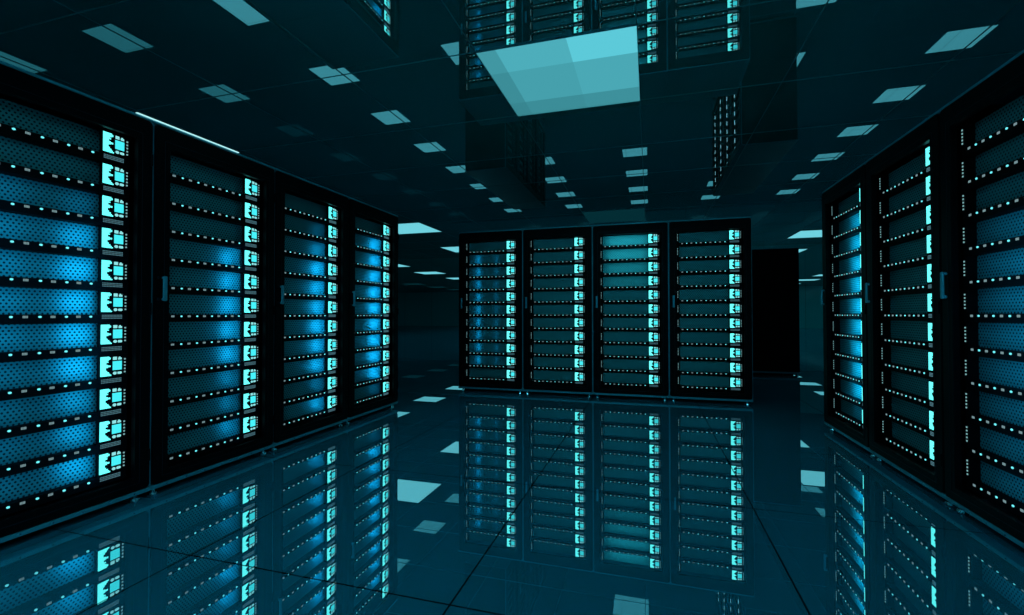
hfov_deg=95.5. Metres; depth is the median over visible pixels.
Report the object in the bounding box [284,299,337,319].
server
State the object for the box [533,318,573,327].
grille
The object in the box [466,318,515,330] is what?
server
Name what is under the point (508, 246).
server
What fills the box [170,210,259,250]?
server
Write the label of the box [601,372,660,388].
server
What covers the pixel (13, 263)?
grille
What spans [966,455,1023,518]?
server
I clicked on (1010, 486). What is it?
grille
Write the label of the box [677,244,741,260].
server
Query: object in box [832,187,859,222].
server
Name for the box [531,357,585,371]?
server
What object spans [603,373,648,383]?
grille
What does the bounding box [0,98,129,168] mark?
server
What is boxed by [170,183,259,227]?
server
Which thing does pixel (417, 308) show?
wall
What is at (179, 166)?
grille
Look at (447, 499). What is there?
floor
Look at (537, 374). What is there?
grille
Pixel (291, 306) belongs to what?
grille
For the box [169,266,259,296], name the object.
server
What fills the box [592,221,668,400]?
rack
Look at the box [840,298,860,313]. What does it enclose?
grille
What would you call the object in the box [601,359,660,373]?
server
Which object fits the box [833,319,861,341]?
server
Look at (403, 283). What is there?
recessed light
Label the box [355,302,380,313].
grille
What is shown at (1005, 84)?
rack
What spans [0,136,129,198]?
server
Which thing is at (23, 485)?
grille
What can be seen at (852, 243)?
grille
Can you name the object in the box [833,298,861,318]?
server
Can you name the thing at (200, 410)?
grille
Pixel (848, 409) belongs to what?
grille
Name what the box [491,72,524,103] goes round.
diffuser
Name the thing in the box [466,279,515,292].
server
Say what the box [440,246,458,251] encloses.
recessed light
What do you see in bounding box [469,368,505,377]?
grille
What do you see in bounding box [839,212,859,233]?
grille
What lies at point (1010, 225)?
grille
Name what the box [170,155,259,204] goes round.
server
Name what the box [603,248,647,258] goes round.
grille
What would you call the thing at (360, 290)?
grille
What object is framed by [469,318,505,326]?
grille
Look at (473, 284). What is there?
grille
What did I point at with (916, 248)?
grille
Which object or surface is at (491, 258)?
grille
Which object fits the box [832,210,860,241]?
server
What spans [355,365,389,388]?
server
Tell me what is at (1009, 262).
grille
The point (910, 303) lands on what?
grille
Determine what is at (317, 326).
grille
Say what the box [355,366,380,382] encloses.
grille
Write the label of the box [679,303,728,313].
grille
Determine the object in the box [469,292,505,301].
grille
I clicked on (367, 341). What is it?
grille
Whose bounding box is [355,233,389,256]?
server
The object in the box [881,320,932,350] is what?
server
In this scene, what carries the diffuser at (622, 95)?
attached to the recessed light at (598, 68)
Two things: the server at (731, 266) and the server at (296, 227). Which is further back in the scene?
the server at (731, 266)
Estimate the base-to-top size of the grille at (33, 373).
0.110 m
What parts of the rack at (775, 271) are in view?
panel, frame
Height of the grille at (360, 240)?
0.110 m
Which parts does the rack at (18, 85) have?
frame, panel, panel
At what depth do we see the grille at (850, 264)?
3.46 m
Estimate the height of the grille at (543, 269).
0.110 m
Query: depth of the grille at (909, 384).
2.66 m
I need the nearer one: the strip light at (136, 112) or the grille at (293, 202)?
the strip light at (136, 112)
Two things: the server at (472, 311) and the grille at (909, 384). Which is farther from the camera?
the server at (472, 311)
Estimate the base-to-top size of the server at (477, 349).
0.150 m
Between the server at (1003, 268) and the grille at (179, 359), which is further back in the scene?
the grille at (179, 359)
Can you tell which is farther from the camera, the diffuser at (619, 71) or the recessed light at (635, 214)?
the recessed light at (635, 214)
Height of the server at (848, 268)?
0.150 m
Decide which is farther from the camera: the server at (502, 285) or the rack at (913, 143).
the server at (502, 285)
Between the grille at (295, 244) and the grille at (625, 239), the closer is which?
the grille at (295, 244)
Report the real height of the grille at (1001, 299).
0.110 m
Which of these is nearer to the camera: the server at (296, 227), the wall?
the server at (296, 227)
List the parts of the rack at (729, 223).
panel, frame, panel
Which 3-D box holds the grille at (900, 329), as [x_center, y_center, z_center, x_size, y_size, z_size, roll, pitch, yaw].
[2.269,0.131,2.625,0.006,0.110,0.515,0,-1,16]
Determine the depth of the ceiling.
3.73 m
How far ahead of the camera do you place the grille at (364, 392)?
4.28 m
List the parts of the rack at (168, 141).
handle, frame, panel, panel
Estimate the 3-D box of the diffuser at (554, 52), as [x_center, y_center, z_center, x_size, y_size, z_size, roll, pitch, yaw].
[0.158,-1.738,3.209,0.480,0.007,0.305,0,-1,16]
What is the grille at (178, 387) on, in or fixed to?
attached to the server at (195, 388)
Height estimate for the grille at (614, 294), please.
0.110 m
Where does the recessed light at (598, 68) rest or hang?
in the ceiling
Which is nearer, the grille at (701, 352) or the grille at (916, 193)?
the grille at (916, 193)
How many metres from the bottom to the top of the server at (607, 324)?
0.150 m
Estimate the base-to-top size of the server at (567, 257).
0.150 m
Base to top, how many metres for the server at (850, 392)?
0.150 m
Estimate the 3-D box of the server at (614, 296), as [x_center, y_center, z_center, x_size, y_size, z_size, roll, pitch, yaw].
[1.377,-0.111,5.380,0.629,0.150,0.658,0,-1,16]
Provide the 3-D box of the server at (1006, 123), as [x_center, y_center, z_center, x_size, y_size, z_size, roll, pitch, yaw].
[2.303,-0.772,1.757,0.658,0.150,0.629,0,-1,16]
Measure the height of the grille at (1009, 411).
0.110 m
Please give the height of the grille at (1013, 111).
0.110 m
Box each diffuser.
[415,272,444,273]
[477,50,507,74]
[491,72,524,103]
[495,38,572,71]
[508,62,582,101]
[510,102,531,115]
[526,94,586,113]
[566,26,637,61]
[573,52,638,93]
[583,87,639,106]
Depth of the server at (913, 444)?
2.64 m
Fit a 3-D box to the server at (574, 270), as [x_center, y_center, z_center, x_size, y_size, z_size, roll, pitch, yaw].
[0.610,-0.410,5.612,0.629,0.150,0.658,0,-1,16]
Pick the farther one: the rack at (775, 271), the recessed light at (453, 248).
the recessed light at (453, 248)
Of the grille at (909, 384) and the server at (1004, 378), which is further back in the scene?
the grille at (909, 384)
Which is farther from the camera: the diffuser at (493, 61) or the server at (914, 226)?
the diffuser at (493, 61)
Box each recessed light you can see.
[398,222,441,233]
[403,283,425,284]
[414,271,445,273]
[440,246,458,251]
[475,24,639,116]
[582,208,644,223]
[787,229,821,238]
[799,279,818,280]
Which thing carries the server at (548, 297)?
in the rack at (585, 231)
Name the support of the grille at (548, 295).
attached to the server at (548, 297)
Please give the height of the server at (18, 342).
0.150 m
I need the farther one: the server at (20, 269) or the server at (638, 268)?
the server at (638, 268)
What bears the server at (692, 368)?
in the rack at (729, 223)
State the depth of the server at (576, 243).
5.33 m
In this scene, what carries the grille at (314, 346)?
attached to the server at (301, 350)
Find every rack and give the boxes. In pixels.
[0,60,152,544]
[147,120,274,494]
[269,168,348,450]
[322,197,398,423]
[458,229,522,393]
[523,225,592,396]
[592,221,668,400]
[668,216,752,404]
[752,247,800,375]
[821,162,897,456]
[865,109,954,505]
[939,50,1023,547]
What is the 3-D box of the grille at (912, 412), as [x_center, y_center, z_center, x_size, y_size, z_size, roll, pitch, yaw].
[2.269,0.585,2.618,0.006,0.110,0.515,0,-1,16]
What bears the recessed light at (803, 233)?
in the ceiling
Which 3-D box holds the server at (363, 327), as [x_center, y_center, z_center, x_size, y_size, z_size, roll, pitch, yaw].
[-1.604,0.180,4.372,0.658,0.150,0.629,0,-1,16]
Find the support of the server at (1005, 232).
in the rack at (1005, 84)
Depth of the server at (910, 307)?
2.66 m
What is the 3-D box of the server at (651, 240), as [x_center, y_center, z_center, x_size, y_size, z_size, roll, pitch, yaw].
[1.377,-0.717,5.389,0.629,0.150,0.658,0,-1,16]
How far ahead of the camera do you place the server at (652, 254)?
5.10 m
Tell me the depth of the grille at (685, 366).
4.88 m
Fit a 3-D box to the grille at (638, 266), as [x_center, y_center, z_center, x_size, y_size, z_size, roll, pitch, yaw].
[1.263,-0.437,5.123,0.515,0.110,0.006,0,-1,16]
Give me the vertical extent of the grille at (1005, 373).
0.110 m
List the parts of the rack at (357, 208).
handle, frame, door, panel, panel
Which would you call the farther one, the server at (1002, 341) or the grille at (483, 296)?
the grille at (483, 296)
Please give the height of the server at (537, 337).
0.150 m
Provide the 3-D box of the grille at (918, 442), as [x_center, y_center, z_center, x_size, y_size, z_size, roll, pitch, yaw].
[2.269,0.737,2.616,0.006,0.110,0.515,0,-1,16]
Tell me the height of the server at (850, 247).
0.150 m
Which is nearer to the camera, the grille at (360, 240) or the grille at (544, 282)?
the grille at (360, 240)
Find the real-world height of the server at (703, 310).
0.150 m
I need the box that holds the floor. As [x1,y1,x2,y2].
[0,326,1023,614]
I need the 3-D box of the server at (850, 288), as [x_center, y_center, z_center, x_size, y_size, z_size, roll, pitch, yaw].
[2.758,-0.143,3.282,0.658,0.150,0.629,0,-1,16]
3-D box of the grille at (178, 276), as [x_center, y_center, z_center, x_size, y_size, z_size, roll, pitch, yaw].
[-1.796,-0.166,2.729,0.006,0.110,0.515,0,-1,16]
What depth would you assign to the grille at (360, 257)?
4.30 m
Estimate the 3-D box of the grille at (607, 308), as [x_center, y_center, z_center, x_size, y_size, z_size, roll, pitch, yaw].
[1.263,0.018,5.116,0.515,0.110,0.006,0,-1,16]
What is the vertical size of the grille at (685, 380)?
0.110 m
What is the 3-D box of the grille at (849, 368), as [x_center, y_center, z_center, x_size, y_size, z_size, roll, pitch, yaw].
[2.496,0.445,3.388,0.006,0.110,0.515,0,-1,16]
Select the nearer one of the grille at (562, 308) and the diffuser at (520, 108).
the diffuser at (520, 108)
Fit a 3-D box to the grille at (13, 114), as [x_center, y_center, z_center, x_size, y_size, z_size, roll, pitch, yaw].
[-2.024,-0.783,1.971,0.006,0.110,0.515,0,-1,16]
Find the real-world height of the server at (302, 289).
0.150 m
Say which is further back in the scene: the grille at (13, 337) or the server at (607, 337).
the server at (607, 337)
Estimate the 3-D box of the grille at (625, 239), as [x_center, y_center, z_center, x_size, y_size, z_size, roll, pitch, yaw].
[1.263,-0.740,5.127,0.515,0.110,0.006,0,-1,16]
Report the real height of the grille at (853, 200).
0.110 m
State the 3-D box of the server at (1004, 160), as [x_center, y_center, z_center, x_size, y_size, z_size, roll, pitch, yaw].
[2.303,-0.620,1.755,0.658,0.150,0.629,0,-1,16]
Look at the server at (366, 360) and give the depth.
4.33 m
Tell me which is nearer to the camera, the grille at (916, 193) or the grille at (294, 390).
the grille at (916, 193)
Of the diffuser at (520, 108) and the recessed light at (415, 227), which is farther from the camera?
the recessed light at (415, 227)
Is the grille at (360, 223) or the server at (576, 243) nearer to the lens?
the grille at (360, 223)
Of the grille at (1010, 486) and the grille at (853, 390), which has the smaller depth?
the grille at (1010, 486)
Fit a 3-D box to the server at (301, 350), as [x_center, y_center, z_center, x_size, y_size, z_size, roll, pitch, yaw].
[-1.831,0.320,3.603,0.658,0.150,0.629,0,-1,16]
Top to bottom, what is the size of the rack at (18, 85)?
1.911 m
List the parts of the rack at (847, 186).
handle, panel, panel, door, frame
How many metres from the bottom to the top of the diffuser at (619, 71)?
0.007 m
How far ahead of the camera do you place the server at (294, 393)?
3.53 m
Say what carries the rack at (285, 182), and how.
on the floor
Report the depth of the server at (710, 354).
4.86 m
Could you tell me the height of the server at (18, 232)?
0.150 m
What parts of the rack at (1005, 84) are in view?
handle, panel, panel, frame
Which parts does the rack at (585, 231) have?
panel, panel, frame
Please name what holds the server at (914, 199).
in the rack at (913, 143)
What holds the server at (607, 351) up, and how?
in the rack at (639, 228)
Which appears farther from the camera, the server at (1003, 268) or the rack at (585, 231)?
the rack at (585, 231)
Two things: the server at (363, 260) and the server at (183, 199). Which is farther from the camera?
the server at (363, 260)
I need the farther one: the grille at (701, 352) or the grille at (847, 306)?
the grille at (701, 352)
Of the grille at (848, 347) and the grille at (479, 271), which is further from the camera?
the grille at (479, 271)
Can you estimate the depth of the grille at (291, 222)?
3.52 m
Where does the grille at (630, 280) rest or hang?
attached to the server at (630, 282)
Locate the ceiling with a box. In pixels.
[0,0,1023,292]
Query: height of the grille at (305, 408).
0.110 m
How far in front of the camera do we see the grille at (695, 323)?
4.89 m
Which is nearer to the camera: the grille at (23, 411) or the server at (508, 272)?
the grille at (23, 411)
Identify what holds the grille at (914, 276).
attached to the server at (914, 280)
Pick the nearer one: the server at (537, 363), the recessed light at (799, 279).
the server at (537, 363)
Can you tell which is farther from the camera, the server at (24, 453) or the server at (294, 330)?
the server at (294, 330)
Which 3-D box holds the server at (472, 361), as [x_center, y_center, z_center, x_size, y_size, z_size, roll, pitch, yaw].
[-0.156,0.655,5.823,0.629,0.150,0.658,0,-1,16]
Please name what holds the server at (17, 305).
in the rack at (18, 85)
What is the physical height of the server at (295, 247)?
0.150 m
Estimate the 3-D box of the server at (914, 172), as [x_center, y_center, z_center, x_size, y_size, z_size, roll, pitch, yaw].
[2.530,-0.761,2.524,0.658,0.150,0.629,0,-1,16]
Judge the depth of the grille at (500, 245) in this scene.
5.58 m
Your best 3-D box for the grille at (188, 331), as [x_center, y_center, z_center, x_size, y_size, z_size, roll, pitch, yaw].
[-1.796,0.137,2.724,0.006,0.110,0.515,0,-1,16]
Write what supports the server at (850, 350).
in the rack at (847, 186)
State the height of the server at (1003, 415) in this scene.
0.150 m
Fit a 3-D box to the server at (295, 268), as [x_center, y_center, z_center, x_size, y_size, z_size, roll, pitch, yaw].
[-1.832,-0.285,3.612,0.658,0.150,0.629,0,-1,16]
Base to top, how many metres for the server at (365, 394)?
0.150 m
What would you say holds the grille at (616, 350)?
attached to the server at (607, 351)
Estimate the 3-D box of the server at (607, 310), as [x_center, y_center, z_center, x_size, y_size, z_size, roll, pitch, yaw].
[1.377,0.041,5.378,0.629,0.150,0.658,0,-1,16]
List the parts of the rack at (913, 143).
handle, panel, panel, frame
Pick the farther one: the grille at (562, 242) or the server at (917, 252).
the grille at (562, 242)
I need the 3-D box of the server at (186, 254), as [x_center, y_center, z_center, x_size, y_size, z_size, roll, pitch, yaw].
[-2.059,-0.297,2.845,0.658,0.150,0.629,0,-1,16]
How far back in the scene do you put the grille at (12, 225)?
2.01 m
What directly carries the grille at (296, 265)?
attached to the server at (295, 268)
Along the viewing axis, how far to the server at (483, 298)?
5.55 m
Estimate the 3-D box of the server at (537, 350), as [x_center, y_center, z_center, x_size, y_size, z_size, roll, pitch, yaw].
[0.611,0.499,5.598,0.629,0.150,0.658,0,-1,16]
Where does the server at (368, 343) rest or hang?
in the rack at (357, 208)
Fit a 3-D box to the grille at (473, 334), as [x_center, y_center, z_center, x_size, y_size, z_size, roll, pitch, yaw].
[-0.270,0.329,5.566,0.515,0.110,0.006,0,-1,16]
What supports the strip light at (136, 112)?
attached to the rack at (168, 141)
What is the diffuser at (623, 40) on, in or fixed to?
attached to the recessed light at (598, 68)
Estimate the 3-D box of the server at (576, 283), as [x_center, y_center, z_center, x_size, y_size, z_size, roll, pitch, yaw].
[0.610,-0.258,5.610,0.629,0.150,0.658,0,-1,16]
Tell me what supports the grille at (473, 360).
attached to the server at (472, 361)
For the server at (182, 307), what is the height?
0.150 m
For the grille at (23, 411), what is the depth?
2.00 m
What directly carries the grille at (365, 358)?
attached to the server at (366, 360)
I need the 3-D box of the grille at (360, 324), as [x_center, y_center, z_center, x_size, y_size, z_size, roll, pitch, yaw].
[-1.342,0.159,4.258,0.006,0.110,0.515,0,-1,16]
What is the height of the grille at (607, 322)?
0.110 m
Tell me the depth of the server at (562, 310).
5.32 m
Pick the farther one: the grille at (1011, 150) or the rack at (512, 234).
the rack at (512, 234)
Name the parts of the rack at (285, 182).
handle, frame, panel, panel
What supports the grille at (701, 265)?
attached to the server at (731, 266)
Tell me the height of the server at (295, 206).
0.150 m
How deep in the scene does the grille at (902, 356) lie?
2.66 m
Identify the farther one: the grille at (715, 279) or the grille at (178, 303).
the grille at (715, 279)
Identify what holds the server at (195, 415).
in the rack at (168, 141)
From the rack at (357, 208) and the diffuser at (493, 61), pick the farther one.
the rack at (357, 208)
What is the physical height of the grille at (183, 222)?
0.110 m
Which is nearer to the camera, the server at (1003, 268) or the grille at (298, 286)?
the server at (1003, 268)
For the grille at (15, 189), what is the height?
0.110 m
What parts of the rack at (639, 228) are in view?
panel, panel, frame, panel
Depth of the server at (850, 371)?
3.47 m
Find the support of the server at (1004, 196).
in the rack at (1005, 84)
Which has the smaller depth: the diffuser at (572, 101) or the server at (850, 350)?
the server at (850, 350)
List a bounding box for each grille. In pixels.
[0,98,99,151]
[0,136,98,183]
[0,173,98,216]
[0,211,97,248]
[0,249,97,281]
[0,287,97,313]
[0,323,96,351]
[0,355,98,389]
[0,389,95,427]
[0,421,95,465]
[0,454,95,503]
[168,369,240,398]
[168,393,240,426]
[168,418,240,454]
[169,266,241,289]
[169,294,241,313]
[169,321,241,341]
[169,345,241,369]
[170,183,242,217]
[170,210,242,241]
[170,238,241,265]
[171,155,242,193]
[284,278,325,294]
[284,299,325,313]
[284,319,325,335]
[284,338,325,356]
[284,358,325,377]
[284,377,325,399]
[284,396,325,420]
[285,193,326,218]
[285,214,326,237]
[285,235,326,256]
[285,256,326,275]
[355,216,381,234]
[355,233,381,250]
[355,250,381,266]
[355,268,380,282]
[355,285,380,297]
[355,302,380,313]
[355,319,380,330]
[355,334,380,348]
[355,350,380,365]
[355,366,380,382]
[355,382,380,399]
[469,241,505,250]
[469,254,505,263]
[469,267,505,276]
[469,279,505,288]
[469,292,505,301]
[469,305,505,313]
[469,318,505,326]
[469,330,505,339]
[469,343,505,352]
[469,355,505,365]
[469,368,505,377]
[533,238,573,248]
[533,251,573,261]
[533,264,573,274]
[533,278,573,287]
[533,291,573,300]
[533,304,573,313]
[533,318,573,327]
[533,331,573,340]
[533,344,573,353]
[533,357,573,367]
[533,370,573,380]
[603,234,647,245]
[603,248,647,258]
[603,262,647,272]
[603,276,647,286]
[603,290,647,299]
[603,304,647,313]
[603,318,647,327]
[603,331,647,341]
[603,345,647,355]
[603,359,647,369]
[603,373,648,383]
[679,230,727,242]
[679,245,728,256]
[679,260,728,270]
[679,274,728,284]
[679,289,728,299]
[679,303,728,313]
[679,318,728,328]
[680,332,728,342]
[680,346,728,357]
[680,361,729,372]
[680,375,729,386]
[839,192,858,213]
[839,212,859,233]
[839,234,859,253]
[839,255,859,273]
[839,277,859,293]
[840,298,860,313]
[840,319,860,334]
[840,339,860,356]
[840,359,861,377]
[841,379,861,399]
[841,399,861,420]
[889,153,924,187]
[889,180,925,212]
[889,209,925,237]
[890,237,926,262]
[890,265,926,288]
[890,293,927,313]
[891,320,927,341]
[891,346,929,369]
[891,371,928,398]
[892,396,928,426]
[892,422,929,455]
[975,95,1023,142]
[976,133,1023,175]
[976,171,1023,210]
[977,209,1023,244]
[977,248,1023,278]
[978,286,1023,312]
[978,323,1023,350]
[979,357,1023,388]
[979,391,1023,426]
[980,426,1023,464]
[980,461,1023,502]
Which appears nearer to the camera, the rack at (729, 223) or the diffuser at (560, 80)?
the diffuser at (560, 80)
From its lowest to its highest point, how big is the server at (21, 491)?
0.150 m
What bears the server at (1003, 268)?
in the rack at (1005, 84)
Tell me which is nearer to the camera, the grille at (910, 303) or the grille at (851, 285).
the grille at (910, 303)
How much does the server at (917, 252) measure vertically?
0.150 m
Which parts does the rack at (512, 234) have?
frame, panel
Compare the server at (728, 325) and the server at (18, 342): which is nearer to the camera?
the server at (18, 342)
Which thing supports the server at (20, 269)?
in the rack at (18, 85)
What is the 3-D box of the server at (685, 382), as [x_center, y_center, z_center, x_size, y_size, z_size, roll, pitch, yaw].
[2.145,0.794,5.140,0.629,0.150,0.658,0,-1,16]
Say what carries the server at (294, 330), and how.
in the rack at (285, 182)
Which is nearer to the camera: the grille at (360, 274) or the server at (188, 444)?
the server at (188, 444)
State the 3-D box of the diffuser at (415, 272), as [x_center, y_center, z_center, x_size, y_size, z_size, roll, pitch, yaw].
[-3.518,-1.486,19.966,1.040,0.007,1.040,0,-1,16]
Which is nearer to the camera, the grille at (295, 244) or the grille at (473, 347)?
the grille at (295, 244)
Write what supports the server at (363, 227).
in the rack at (357, 208)
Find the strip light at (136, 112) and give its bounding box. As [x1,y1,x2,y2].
[136,112,238,152]
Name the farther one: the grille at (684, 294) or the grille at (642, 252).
the grille at (642, 252)
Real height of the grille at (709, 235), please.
0.110 m
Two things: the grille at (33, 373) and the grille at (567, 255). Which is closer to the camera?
the grille at (33, 373)
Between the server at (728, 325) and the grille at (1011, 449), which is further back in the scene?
the server at (728, 325)
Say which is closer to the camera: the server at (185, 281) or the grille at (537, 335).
the server at (185, 281)
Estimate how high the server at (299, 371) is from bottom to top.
0.150 m
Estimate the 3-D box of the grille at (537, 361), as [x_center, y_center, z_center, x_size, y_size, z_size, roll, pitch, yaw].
[0.497,0.627,5.334,0.515,0.110,0.006,0,-1,16]
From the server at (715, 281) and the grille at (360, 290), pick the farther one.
the server at (715, 281)
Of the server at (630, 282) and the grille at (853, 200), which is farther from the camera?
the server at (630, 282)
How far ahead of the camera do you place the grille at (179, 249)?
2.72 m
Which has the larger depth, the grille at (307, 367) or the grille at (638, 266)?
the grille at (638, 266)
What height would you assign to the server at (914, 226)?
0.150 m
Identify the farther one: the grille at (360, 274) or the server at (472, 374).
the server at (472, 374)
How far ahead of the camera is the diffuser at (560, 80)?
3.56 m
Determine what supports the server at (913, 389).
in the rack at (913, 143)
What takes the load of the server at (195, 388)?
in the rack at (168, 141)
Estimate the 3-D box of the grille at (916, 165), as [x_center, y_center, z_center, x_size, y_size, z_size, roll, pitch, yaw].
[2.268,-0.778,2.639,0.006,0.110,0.515,0,-1,16]
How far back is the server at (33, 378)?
2.04 m
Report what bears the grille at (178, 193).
attached to the server at (183, 199)
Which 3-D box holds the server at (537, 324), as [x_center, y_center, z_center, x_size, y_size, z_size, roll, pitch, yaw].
[0.611,0.196,5.603,0.629,0.150,0.658,0,-1,16]
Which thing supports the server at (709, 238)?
in the rack at (729, 223)
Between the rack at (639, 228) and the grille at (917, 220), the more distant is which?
the rack at (639, 228)
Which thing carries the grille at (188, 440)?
attached to the server at (188, 444)
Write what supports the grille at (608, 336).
attached to the server at (607, 337)
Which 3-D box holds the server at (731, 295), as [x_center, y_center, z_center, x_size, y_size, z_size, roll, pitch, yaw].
[2.144,-0.115,5.153,0.629,0.150,0.658,0,-1,16]
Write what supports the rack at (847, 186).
on the floor
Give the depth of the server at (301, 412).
3.53 m
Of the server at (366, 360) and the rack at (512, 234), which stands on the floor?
the rack at (512, 234)
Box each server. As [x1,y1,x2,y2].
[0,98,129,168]
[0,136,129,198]
[0,173,128,229]
[0,211,128,260]
[0,249,128,291]
[0,287,127,323]
[0,323,127,362]
[0,354,127,400]
[0,384,126,439]
[0,416,126,477]
[0,447,126,516]
[168,344,258,378]
[168,367,258,406]
[168,390,258,435]
[168,413,258,463]
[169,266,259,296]
[169,294,258,321]
[169,320,258,349]
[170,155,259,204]
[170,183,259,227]
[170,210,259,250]
[170,238,259,273]
[284,278,337,300]
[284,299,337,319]
[284,319,337,341]
[284,338,337,362]
[284,356,337,384]
[284,375,336,406]
[284,393,336,427]
[285,193,337,226]
[285,214,337,244]
[285,235,337,263]
[285,256,337,281]
[355,216,389,241]
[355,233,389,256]
[355,250,389,271]
[355,268,389,287]
[355,285,389,302]
[355,302,389,318]
[355,318,389,335]
[355,334,389,353]
[355,349,389,370]
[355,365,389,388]
[355,380,389,405]
[466,240,515,254]
[466,253,515,267]
[466,266,515,279]
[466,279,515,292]
[466,292,515,304]
[466,305,515,317]
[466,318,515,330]
[466,330,515,343]
[466,343,515,356]
[466,355,515,369]
[466,368,515,382]
[531,237,584,252]
[531,250,584,265]
[531,264,584,278]
[531,277,584,291]
[531,291,584,304]
[531,304,584,317]
[531,318,584,330]
[531,331,585,344]
[531,344,585,357]
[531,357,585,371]
[531,370,585,385]
[600,233,659,249]
[601,247,659,263]
[601,261,659,276]
[601,275,659,290]
[601,290,659,303]
[601,304,659,317]
[601,318,659,331]
[601,331,659,345]
[601,345,660,359]
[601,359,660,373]
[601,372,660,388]
[677,229,741,246]
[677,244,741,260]
[677,259,741,274]
[677,273,741,288]
[677,288,741,303]
[677,303,742,317]
[677,318,742,332]
[678,332,742,347]
[678,346,742,361]
[678,361,742,376]
[678,375,742,391]
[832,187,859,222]
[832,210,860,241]
[832,231,860,260]
[832,253,860,279]
[832,275,860,299]
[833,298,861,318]
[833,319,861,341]
[833,338,861,363]
[833,357,861,385]
[833,377,862,407]
[834,396,862,430]
[879,145,929,198]
[880,175,929,222]
[880,204,930,246]
[880,233,930,271]
[881,263,931,295]
[881,292,931,320]
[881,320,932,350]
[882,344,932,379]
[882,369,932,409]
[882,393,933,439]
[882,418,933,468]
[961,95,1023,157]
[962,133,1023,190]
[962,171,1023,222]
[963,209,1023,255]
[963,248,1023,288]
[964,286,1023,322]
[964,322,1023,362]
[965,355,1023,401]
[965,388,1023,440]
[966,422,1023,479]
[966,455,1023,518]
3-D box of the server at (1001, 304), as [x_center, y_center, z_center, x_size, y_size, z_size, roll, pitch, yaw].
[2.304,-0.014,1.746,0.658,0.150,0.629,0,-1,16]
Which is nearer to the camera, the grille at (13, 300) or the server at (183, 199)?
the grille at (13, 300)
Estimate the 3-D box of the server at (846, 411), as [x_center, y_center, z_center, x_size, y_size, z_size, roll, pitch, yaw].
[2.759,0.765,3.269,0.658,0.150,0.629,0,-1,16]
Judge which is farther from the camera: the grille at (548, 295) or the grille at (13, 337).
the grille at (548, 295)
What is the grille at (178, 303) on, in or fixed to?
attached to the server at (182, 307)
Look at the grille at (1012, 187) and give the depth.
1.97 m
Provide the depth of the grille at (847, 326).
3.45 m
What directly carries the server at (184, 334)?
in the rack at (168, 141)
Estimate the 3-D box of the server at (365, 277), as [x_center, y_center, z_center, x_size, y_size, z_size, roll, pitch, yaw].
[-1.605,-0.274,4.379,0.658,0.150,0.629,0,-1,16]
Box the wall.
[398,286,822,328]
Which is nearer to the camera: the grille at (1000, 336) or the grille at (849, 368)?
the grille at (1000, 336)
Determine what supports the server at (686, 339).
in the rack at (729, 223)
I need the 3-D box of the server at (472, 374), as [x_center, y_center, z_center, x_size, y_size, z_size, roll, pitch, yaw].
[-0.156,0.806,5.821,0.629,0.150,0.658,0,-1,16]
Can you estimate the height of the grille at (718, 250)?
0.110 m
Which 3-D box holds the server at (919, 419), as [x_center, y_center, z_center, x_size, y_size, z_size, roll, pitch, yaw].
[2.532,0.603,2.504,0.658,0.150,0.629,0,-1,16]
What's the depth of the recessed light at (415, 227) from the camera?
9.64 m
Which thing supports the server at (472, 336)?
in the rack at (512, 234)
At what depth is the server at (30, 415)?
2.04 m
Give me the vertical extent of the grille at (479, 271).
0.110 m
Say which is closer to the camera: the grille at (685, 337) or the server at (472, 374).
the grille at (685, 337)
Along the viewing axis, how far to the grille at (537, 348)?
5.34 m
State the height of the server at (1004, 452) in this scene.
0.150 m
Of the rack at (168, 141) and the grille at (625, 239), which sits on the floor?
the rack at (168, 141)
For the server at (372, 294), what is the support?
in the rack at (357, 208)
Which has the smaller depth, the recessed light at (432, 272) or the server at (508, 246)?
the server at (508, 246)
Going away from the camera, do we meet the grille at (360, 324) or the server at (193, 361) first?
the server at (193, 361)
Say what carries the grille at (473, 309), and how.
attached to the server at (472, 311)
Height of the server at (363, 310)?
0.150 m
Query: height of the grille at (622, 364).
0.110 m
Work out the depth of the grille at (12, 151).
2.01 m
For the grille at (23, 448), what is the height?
0.110 m
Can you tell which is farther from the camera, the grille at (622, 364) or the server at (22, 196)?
the grille at (622, 364)
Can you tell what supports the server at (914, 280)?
in the rack at (913, 143)
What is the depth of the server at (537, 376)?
5.31 m
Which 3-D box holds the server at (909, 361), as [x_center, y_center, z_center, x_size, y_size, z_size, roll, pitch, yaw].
[2.531,0.300,2.509,0.658,0.150,0.629,0,-1,16]
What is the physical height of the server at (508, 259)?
0.150 m

